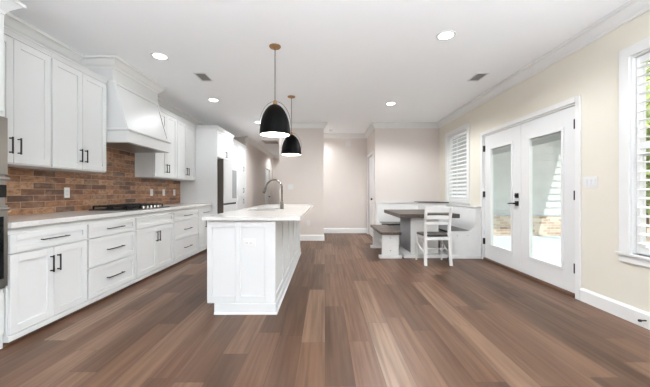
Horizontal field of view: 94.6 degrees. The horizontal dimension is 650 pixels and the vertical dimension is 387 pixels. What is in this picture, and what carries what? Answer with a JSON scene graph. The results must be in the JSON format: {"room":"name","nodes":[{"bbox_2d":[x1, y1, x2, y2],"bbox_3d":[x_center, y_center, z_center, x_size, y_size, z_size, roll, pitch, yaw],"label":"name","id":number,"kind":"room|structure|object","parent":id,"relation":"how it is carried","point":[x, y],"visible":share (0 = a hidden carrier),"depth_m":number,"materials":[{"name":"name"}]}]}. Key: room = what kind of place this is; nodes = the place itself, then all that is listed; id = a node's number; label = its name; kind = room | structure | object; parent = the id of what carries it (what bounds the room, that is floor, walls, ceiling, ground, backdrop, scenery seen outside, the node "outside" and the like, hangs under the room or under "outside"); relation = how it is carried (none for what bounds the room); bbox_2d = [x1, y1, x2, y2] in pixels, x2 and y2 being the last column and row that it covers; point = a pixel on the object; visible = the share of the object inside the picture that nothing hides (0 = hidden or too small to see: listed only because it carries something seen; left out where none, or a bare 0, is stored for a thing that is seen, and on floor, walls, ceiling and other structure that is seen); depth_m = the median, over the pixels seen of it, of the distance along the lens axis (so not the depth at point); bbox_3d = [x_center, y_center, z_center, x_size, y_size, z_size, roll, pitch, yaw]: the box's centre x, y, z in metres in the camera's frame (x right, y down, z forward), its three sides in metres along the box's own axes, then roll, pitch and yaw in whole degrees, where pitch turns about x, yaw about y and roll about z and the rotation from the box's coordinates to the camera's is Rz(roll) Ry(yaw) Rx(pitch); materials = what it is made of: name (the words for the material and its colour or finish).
{"room":"kitchen","nodes":[
{"label":"kitchen","id":0,"kind":"room"},
{"bbox_2d":[233,137,272,207],"bbox_3d":[-2.675,-0.250,10.960,0.750,2.740,4.480,0,0,0],"label":"wall","id":1,"kind":"structure","parent":0,"point":[256,160],"depth_m":9.93,"materials":[{"name":"white paint"}]},
{"bbox_2d":[265,166,269,203],"bbox_3d":[-2.304,0.060,11.975,0.112,2.120,0.990,0,0,0],"label":"door","id":2,"kind":"structure","parent":1,"relation":"in","point":[267,172],"depth_m":12.13,"materials":[{"name":"white paint"}]},
{"bbox_2d":[273,159,278,203],"bbox_3d":[-1.975,-0.250,13.275,2.150,2.740,0.150,0,0,0],"label":"wall","id":3,"kind":"structure","parent":0,"point":[275,161],"depth_m":13.20,"materials":[{"name":"white paint"}]},
{"bbox_2d":[9,0,629,154],"bbox_3d":[-0.175,-1.680,4.600,6.050,0.120,17.600,0,0,0],"label":"ceiling","id":4,"kind":"structure","parent":0,"point":[341,61],"depth_m":3.38,"materials":[{"name":"white paint"}]},
{"bbox_2d":[150,52,168,59],"bbox_3d":[-1.960,-1.616,3.560,0.196,0.008,0.196,0,0,0],"label":"recessed light","id":5,"kind":"object","parent":4,"relation":"in","point":[157,55],"visible":1,"depth_m":3.56,"materials":[{"name":"white metal"}]},
{"bbox_2d":[193,73,212,80],"bbox_3d":[-1.700,-1.615,4.200,0.170,0.010,0.300,0,0,0],"label":"ceiling vent","id":6,"kind":"object","parent":4,"relation":"in","point":[202,76],"visible":1,"depth_m":4.18,"materials":[{"name":"white metal"}]},
{"bbox_2d":[208,98,218,101],"bbox_3d":[-1.950,-1.616,5.250,0.196,0.008,0.196,0,0,0],"label":"recessed light","id":7,"kind":"object","parent":4,"relation":"in","point":[209,99],"visible":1,"depth_m":5.26,"materials":[{"name":"white metal"}]},
{"bbox_2d":[261,140,278,143],"bbox_3d":[-1.740,-1.615,9.600,0.480,0.010,0.660,0,0,0],"label":"ceiling vent","id":8,"kind":"object","parent":4,"relation":"in","point":[264,141],"visible":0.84,"depth_m":9.47,"materials":[{"name":"white metal"}]},
{"bbox_2d":[259,43,290,137],"bbox_3d":[-0.553,-1.128,3.320,0.353,0.984,0.336,0,0,0],"label":"pendant light","id":9,"kind":"object","parent":4,"relation":"hanging from","point":[274,123],"visible":1,"depth_m":3.21,"materials":[{"name":"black metal"}]},
{"bbox_2d":[281,95,301,155],"bbox_3d":[-0.567,-1.128,5.060,0.353,0.984,0.336,0,0,0],"label":"pendant light","id":10,"kind":"object","parent":4,"relation":"hanging from","point":[291,146],"visible":0.98,"depth_m":4.96,"materials":[{"name":"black metal"}]},
{"bbox_2d":[436,30,455,40],"bbox_3d":[1.245,-1.616,3.090,0.196,0.008,0.196,0,0,0],"label":"recessed light","id":11,"kind":"object","parent":4,"relation":"in","point":[448,34],"visible":1,"depth_m":3.08,"materials":[{"name":"white metal"}]},
{"bbox_2d":[467,73,488,80],"bbox_3d":[2.140,-1.615,4.200,0.170,0.010,0.300,0,0,0],"label":"ceiling vent","id":12,"kind":"object","parent":4,"relation":"in","point":[478,76],"visible":1,"depth_m":4.18,"materials":[{"name":"white metal"}]},
{"bbox_2d":[0,233,649,386],"bbox_3d":[-0.100,1.180,4.600,6.200,0.120,17.600,0,0,0],"label":"floor","id":13,"kind":"structure","parent":0,"point":[347,315],"depth_m":2.38,"materials":[{"name":"wood"}]},
{"bbox_2d":[0,0,25,348],"bbox_3d":[-2.581,-0.138,1.779,0.696,2.515,0.928,0,0,0],"label":"tall cabinet","id":14,"kind":"object","parent":13,"relation":"on","point":[5,5],"visible":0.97,"depth_m":2.14,"materials":[{"name":"white paint"}]},
{"bbox_2d":[0,116,9,288],"bbox_3d":[-2.556,0.071,1.780,0.668,1.226,0.751,0,0,0],"label":"wall oven","id":15,"kind":"object","parent":14,"relation":"in","point":[4,208],"visible":1,"depth_m":2.13,"materials":[{"name":"silver metal"}]},
{"bbox_2d":[3,220,87,347],"bbox_3d":[-2.587,0.690,2.524,0.683,0.859,0.722,0,0,0],"label":"base cabinet","id":16,"kind":"object","parent":13,"relation":"on","point":[47,264],"visible":0.98,"depth_m":2.44,"materials":[{"name":"white paint"}]},
{"bbox_2d":[8,203,212,228],"bbox_3d":[-2.586,0.239,4.104,0.661,0.042,3.891,0,0,0],"label":"countertop","id":17,"kind":"structure","parent":16,"relation":"on","point":[19,221],"depth_m":2.97,"materials":[{"name":"white stone"}]},
{"bbox_2d":[89,203,169,209],"bbox_3d":[-2.600,0.191,4.075,0.540,0.054,0.870,0,0,0],"label":"gas cooktop","id":18,"kind":"object","parent":17,"relation":"in","point":[136,206],"visible":1,"depth_m":3.85,"materials":[{"name":"black metal"}]},
{"bbox_2d":[84,215,135,308],"bbox_3d":[-2.587,0.690,3.253,0.683,0.859,0.732,0,0,0],"label":"base cabinet","id":19,"kind":"object","parent":13,"relation":"on","point":[110,240],"visible":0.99,"depth_m":3.19,"materials":[{"name":"white paint"}]},
{"bbox_2d":[133,210,173,284],"bbox_3d":[-2.587,0.690,4.075,0.683,0.859,0.908,0,0,0],"label":"base cabinet","id":20,"kind":"object","parent":13,"relation":"on","point":[154,231],"visible":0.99,"depth_m":4.00,"materials":[{"name":"white paint"}]},
{"bbox_2d":[171,207,198,266],"bbox_3d":[-2.587,0.690,4.975,0.683,0.859,0.888,0,0,0],"label":"base cabinet","id":21,"kind":"object","parent":13,"relation":"on","point":[185,222],"visible":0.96,"depth_m":4.91,"materials":[{"name":"white paint"}]},
{"bbox_2d":[197,206,211,253],"bbox_3d":[-2.587,0.690,5.734,0.683,0.859,0.626,0,0,0],"label":"base cabinet","id":22,"kind":"object","parent":13,"relation":"on","point":[203,211],"visible":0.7,"depth_m":5.61,"materials":[{"name":"white paint"}]},
{"bbox_2d":[180,125,233,214],"bbox_3d":[-2.538,-0.114,6.581,0.783,2.467,1.110,0,0,0],"label":"refrigerator surround","id":23,"kind":"object","parent":13,"relation":"on","point":[212,142],"visible":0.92,"depth_m":6.05,"materials":[{"name":"white paint"}]},
{"bbox_2d":[217,159,236,213],"bbox_3d":[-2.476,0.207,6.552,0.848,1.785,0.920,0,0,0],"label":"refrigerator","id":24,"kind":"object","parent":13,"relation":"on","point":[226,169],"visible":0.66,"depth_m":6.26,"materials":[{"name":"silver metal"}]},
{"bbox_2d":[233,139,246,209],"bbox_3d":[-2.587,-0.107,7.912,0.683,2.455,1.600,0,0,0],"label":"pantry cabinet","id":25,"kind":"object","parent":13,"relation":"on","point":[239,150],"visible":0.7,"depth_m":8.13,"materials":[{"name":"white paint"}]},
{"bbox_2d":[207,220,300,314],"bbox_3d":[-0.789,0.689,4.152,0.699,0.862,2.815,0,0,0],"label":"kitchen island","id":26,"kind":"object","parent":13,"relation":"on","point":[241,280],"visible":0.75,"depth_m":2.77,"materials":[{"name":"white paint"}]},
{"bbox_2d":[243,239,254,246],"bbox_3d":[-0.700,0.465,2.769,0.115,0.072,0.010,0,0,0],"label":"outlet","id":27,"kind":"object","parent":26,"relation":"attached to","point":[246,242],"visible":1,"depth_m":2.77,"materials":[{"name":"white plastic"}]},
{"bbox_2d":[202,204,312,219],"bbox_3d":[-0.670,0.238,4.162,0.890,0.032,2.875,0,0,0],"label":"island countertop","id":28,"kind":"structure","parent":26,"relation":"on","point":[267,211],"depth_m":3.17,"materials":[{"name":"white stone"}]},
{"bbox_2d":[263,179,283,208],"bbox_3d":[-0.706,0.019,4.071,0.296,0.404,0.117,0,0,0],"label":"faucet","id":29,"kind":"object","parent":28,"relation":"on","point":[269,181],"visible":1,"depth_m":4.09,"materials":[{"name":"silver metal"}]},
{"bbox_2d":[370,225,401,258],"bbox_3d":[1.115,0.894,5.635,0.380,0.452,1.170,0,0,0],"label":"bench","id":30,"kind":"object","parent":13,"relation":"on","point":[385,237],"visible":1,"depth_m":5.11,"materials":[{"name":"white paint"}]},
{"bbox_2d":[384,209,459,257],"bbox_3d":[1.758,0.740,5.700,1.004,0.760,1.360,0,0,0],"label":"dining table","id":31,"kind":"object","parent":13,"relation":"on","point":[411,220],"visible":0.65,"depth_m":5.20,"materials":[{"name":"white paint"}]},
{"bbox_2d":[376,201,480,258],"bbox_3d":[1.913,0.663,6.014,1.455,0.912,1.892,0,0,0],"label":"bench","id":32,"kind":"object","parent":13,"relation":"on","point":[466,229],"visible":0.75,"depth_m":5.44,"materials":[{"name":"white paint"}]},
{"bbox_2d":[414,201,448,202],"bbox_3d":[2.355,0.216,6.675,0.570,0.018,0.570,0,0,0],"label":"corner shelf","id":33,"kind":"object","parent":32,"relation":"attached to","point":[414,201],"depth_m":6.90,"materials":[{"name":"white wood"}]},
{"bbox_2d":[415,207,452,265],"bbox_3d":[1.733,0.666,4.786,0.453,0.907,0.478,0,0,0],"label":"dining chair","id":34,"kind":"object","parent":13,"relation":"on","point":[425,235],"visible":1,"depth_m":4.61,"materials":[{"name":"white paint"}]},
{"bbox_2d":[324,138,366,227],"bbox_3d":[0.115,-0.250,10.740,2.370,2.740,4.920,0,0,0],"label":"wall","id":35,"kind":"structure","parent":0,"point":[345,167],"depth_m":8.28,"materials":[{"name":"white paint"}]},
{"bbox_2d":[324,228,366,232],"bbox_3d":[-0.964,1.053,10.481,2.052,0.134,6.055,0,0,-24],"label":"baseboard","id":36,"kind":"structure","parent":35,"relation":"attached to","point":[326,230],"depth_m":8.27,"materials":[{"name":"white paint"}]},
{"bbox_2d":[279,128,438,234],"bbox_3d":[0.865,-0.250,7.630,3.870,2.740,1.300,0,0,0],"label":"wall","id":37,"kind":"structure","parent":0,"point":[406,160],"depth_m":6.98,"materials":[{"name":"white paint"}]},
{"bbox_2d":[289,122,327,127],"bbox_3d":[-0.550,-1.557,7.040,1.220,0.124,0.300,0,0,0],"label":"trim","id":38,"kind":"structure","parent":37,"relation":"attached to","point":[294,124],"depth_m":6.92,"materials":[{"name":"white paint"}]},
{"bbox_2d":[300,235,323,240],"bbox_3d":[-0.550,1.053,7.040,1.072,0.134,0.152,0,0,0],"label":"baseboard","id":39,"kind":"structure","parent":37,"relation":"attached to","point":[302,237],"depth_m":6.96,"materials":[{"name":"white paint"}]},
{"bbox_2d":[367,150,373,236],"bbox_3d":[1.167,0.060,7.625,0.117,2.120,0.990,0,0,0],"label":"door","id":40,"kind":"structure","parent":37,"relation":"in","point":[371,159],"depth_m":7.68,"materials":[{"name":"white paint"}]},
{"bbox_2d":[439,10,649,312],"bbox_3d":[2.710,-0.250,1.550,0.100,2.740,11.100,0,0,0],"label":"wall","id":41,"kind":"structure","parent":0,"point":[591,72],"depth_m":2.95,"materials":[{"name":"beige paint"}]},
{"bbox_2d":[245,0,649,158],"bbox_3d":[1.253,-1.557,5.015,4.043,0.124,17.832,0,0,-21],"label":"trim","id":42,"kind":"structure","parent":41,"relation":"attached to","point":[632,9],"depth_m":3.69,"materials":[{"name":"white paint"}]},
{"bbox_2d":[444,122,469,204],"bbox_3d":[2.692,-0.528,6.050,0.136,1.520,1.116,0,0,0],"label":"window","id":43,"kind":"structure","parent":41,"relation":"in","point":[466,127],"depth_m":6.12,"materials":[{"name":"white paint"}]},
{"bbox_2d":[449,131,465,201],"bbox_3d":[2.698,-0.503,6.050,0.076,1.359,0.866,0,0,0],"label":"plantation shutter","id":44,"kind":"object","parent":43,"relation":"attached to","point":[461,197],"visible":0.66,"depth_m":6.09,"materials":[{"name":"white paint"}]},
{"bbox_2d":[492,144,510,154],"bbox_3d":[2.696,-0.650,4.562,0.017,0.092,0.518,0,0,0],"label":"raised blind","id":45,"kind":"object","parent":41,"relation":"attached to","point":[507,148],"depth_m":4.57,"materials":[{"name":"grey fabric"}]},
{"bbox_2d":[480,95,580,299],"bbox_3d":[2.710,0.053,4.105,0.200,2.133,1.986,0,0,0],"label":"door","id":46,"kind":"structure","parent":41,"relation":"in","point":[565,278],"depth_m":3.92,"materials":[{"name":"white paint"}]},
{"bbox_2d":[531,132,560,145],"bbox_3d":[2.696,-0.650,3.648,0.017,0.092,0.518,0,0,0],"label":"raised blind","id":47,"kind":"object","parent":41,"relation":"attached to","point":[555,136],"depth_m":3.66,"materials":[{"name":"grey fabric"}]},
{"bbox_2d":[583,176,597,187],"bbox_3d":[2.654,-0.102,3.005,0.011,0.115,0.160,0,0,0],"label":"light switch","id":48,"kind":"object","parent":41,"relation":"attached to","point":[588,182],"visible":1,"depth_m":2.99,"materials":[{"name":"white plastic"}]},
{"bbox_2d":[580,288,649,329],"bbox_3d":[2.652,1.053,-0.445,0.016,0.134,7.110,0,0,0],"label":"baseboard","id":49,"kind":"structure","parent":41,"relation":"attached to","point":[632,314],"depth_m":2.72,"materials":[{"name":"white paint"}]},
{"bbox_2d":[615,37,649,267],"bbox_3d":[2.692,-0.327,2.195,0.136,1.882,1.046,0,0,0],"label":"window","id":50,"kind":"structure","parent":41,"relation":"in","point":[627,253],"depth_m":2.61,"materials":[{"name":"white paint"}]},
{"bbox_2d":[636,52,649,255],"bbox_3d":[2.700,-0.319,2.195,0.083,1.689,0.796,0,0,0],"label":"plantation shutter","id":51,"kind":"object","parent":50,"relation":"attached to","point":[640,145],"visible":1,"depth_m":2.56,"materials":[{"name":"white paint"}]},
{"bbox_3d":[-3.005,-0.250,2.360,0.150,2.740,12.720,0,0,0],"label":"wall","id":52,"kind":"structure","parent":0,"visible":0},
{"bbox_2d":[3,26,52,167],"bbox_3d":[-2.752,-0.794,2.516,0.353,1.115,0.698,0,0,0],"label":"upper cabinet","id":53,"kind":"object","parent":52,"relation":"attached to","point":[27,63],"visible":0.91,"depth_m":2.64,"materials":[{"name":"white paint"}]},
{"bbox_2d":[4,12,82,65],"bbox_3d":[-2.885,-1.557,-0.200,0.090,0.124,7.600,0,0,0],"label":"trim","id":54,"kind":"structure","parent":52,"relation":"attached to","point":[11,21],"depth_m":3.03,"materials":[{"name":"white paint"}]},
{"bbox_2d":[28,51,107,172],"bbox_3d":[-2.752,-0.794,3.229,0.353,1.115,0.724,0,0,0],"label":"upper cabinet","id":55,"kind":"object","parent":52,"relation":"attached to","point":[78,93],"visible":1,"depth_m":3.16,"materials":[{"name":"white paint"}]},
{"bbox_2d":[5,147,179,215],"bbox_3d":[-2.923,-0.192,4.105,0.012,0.820,3.890,0,0,0],"label":"backsplash","id":56,"kind":"structure","parent":52,"relation":"attached to","point":[29,191],"depth_m":3.65,"materials":[{"name":"brown brick"}]},
{"bbox_2d":[64,188,69,197],"bbox_3d":[-2.912,0.002,3.386,0.010,0.115,0.072,0,0,0],"label":"outlet","id":57,"kind":"object","parent":56,"relation":"attached to","point":[66,190],"visible":1,"depth_m":3.38,"materials":[{"name":"white plastic"}]},
{"bbox_2d":[82,55,171,152],"bbox_3d":[-2.639,-1.111,4.090,0.579,1.016,1.132,0,0,0],"label":"range hood","id":58,"kind":"object","parent":52,"relation":"attached to","point":[134,121],"visible":0.88,"depth_m":3.81,"materials":[{"name":"white paint"}]},
{"bbox_2d":[135,106,177,178],"bbox_3d":[-2.752,-0.794,4.934,0.353,1.115,0.730,0,0,0],"label":"upper cabinet","id":59,"kind":"object","parent":52,"relation":"attached to","point":[147,165],"visible":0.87,"depth_m":4.88,"materials":[{"name":"white paint"}]},
{"bbox_2d":[164,116,195,180],"bbox_3d":[-2.752,-0.794,5.673,0.353,1.115,0.743,0,0,0],"label":"upper cabinet","id":60,"kind":"object","parent":52,"relation":"attached to","point":[185,129],"visible":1,"depth_m":5.61,"materials":[{"name":"white paint"}]},
{"bbox_2d":[158,98,205,124],"bbox_3d":[-2.885,-1.557,6.650,0.090,0.124,4.140,0,0,0],"label":"trim","id":61,"kind":"structure","parent":52,"relation":"attached to","point":[162,103],"depth_m":5.87,"materials":[{"name":"white paint"}]},
{"label":"outside","id":62,"kind":"structure","parent":0,"visible":0},
{"bbox_2d":[646,227,649,241],"bbox_3d":[31.380,1.470,20.000,57.240,0.300,80.000,0,0,0],"label":"ground","id":63,"kind":"structure","parent":62,"point":[648,229],"depth_m":9.00,"materials":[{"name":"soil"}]},
{"bbox_2d":[453,131,560,235],"bbox_3d":[5.140,-0.460,8.250,4.580,3.560,2.700,0,0,0],"label":"house wing","id":64,"kind":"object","parent":63,"relation":"on","point":[546,156],"visible":0.14,"depth_m":8.48},
{"bbox_2d":[493,236,649,265],"bbox_3d":[5.380,1.270,4.840,5.239,0.099,7.280,0,0,0],"label":"patio slab","id":65,"kind":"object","parent":63,"relation":"on","point":[545,248],"depth_m":6.78,"materials":[{"name":"concrete"}]},
{"bbox_2d":[646,61,649,237],"bbox_3d":[9.247,-1.466,8.772,3.516,5.577,3.500,0,0,0],"label":"leafy tree","id":66,"kind":"object","parent":63,"relation":"on","point":[647,62],"visible":0.07,"depth_m":8.26,"materials":[{"name":"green plant"}]},
{"bbox_2d":[646,85,649,227],"bbox_3d":[12.209,-1.506,11.416,3.516,5.656,3.425,0,0,26],"label":"leafy tree","id":67,"kind":"object","parent":63,"relation":"on","point":[648,219],"visible":0.02,"depth_m":11.32,"materials":[{"name":"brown plant"}]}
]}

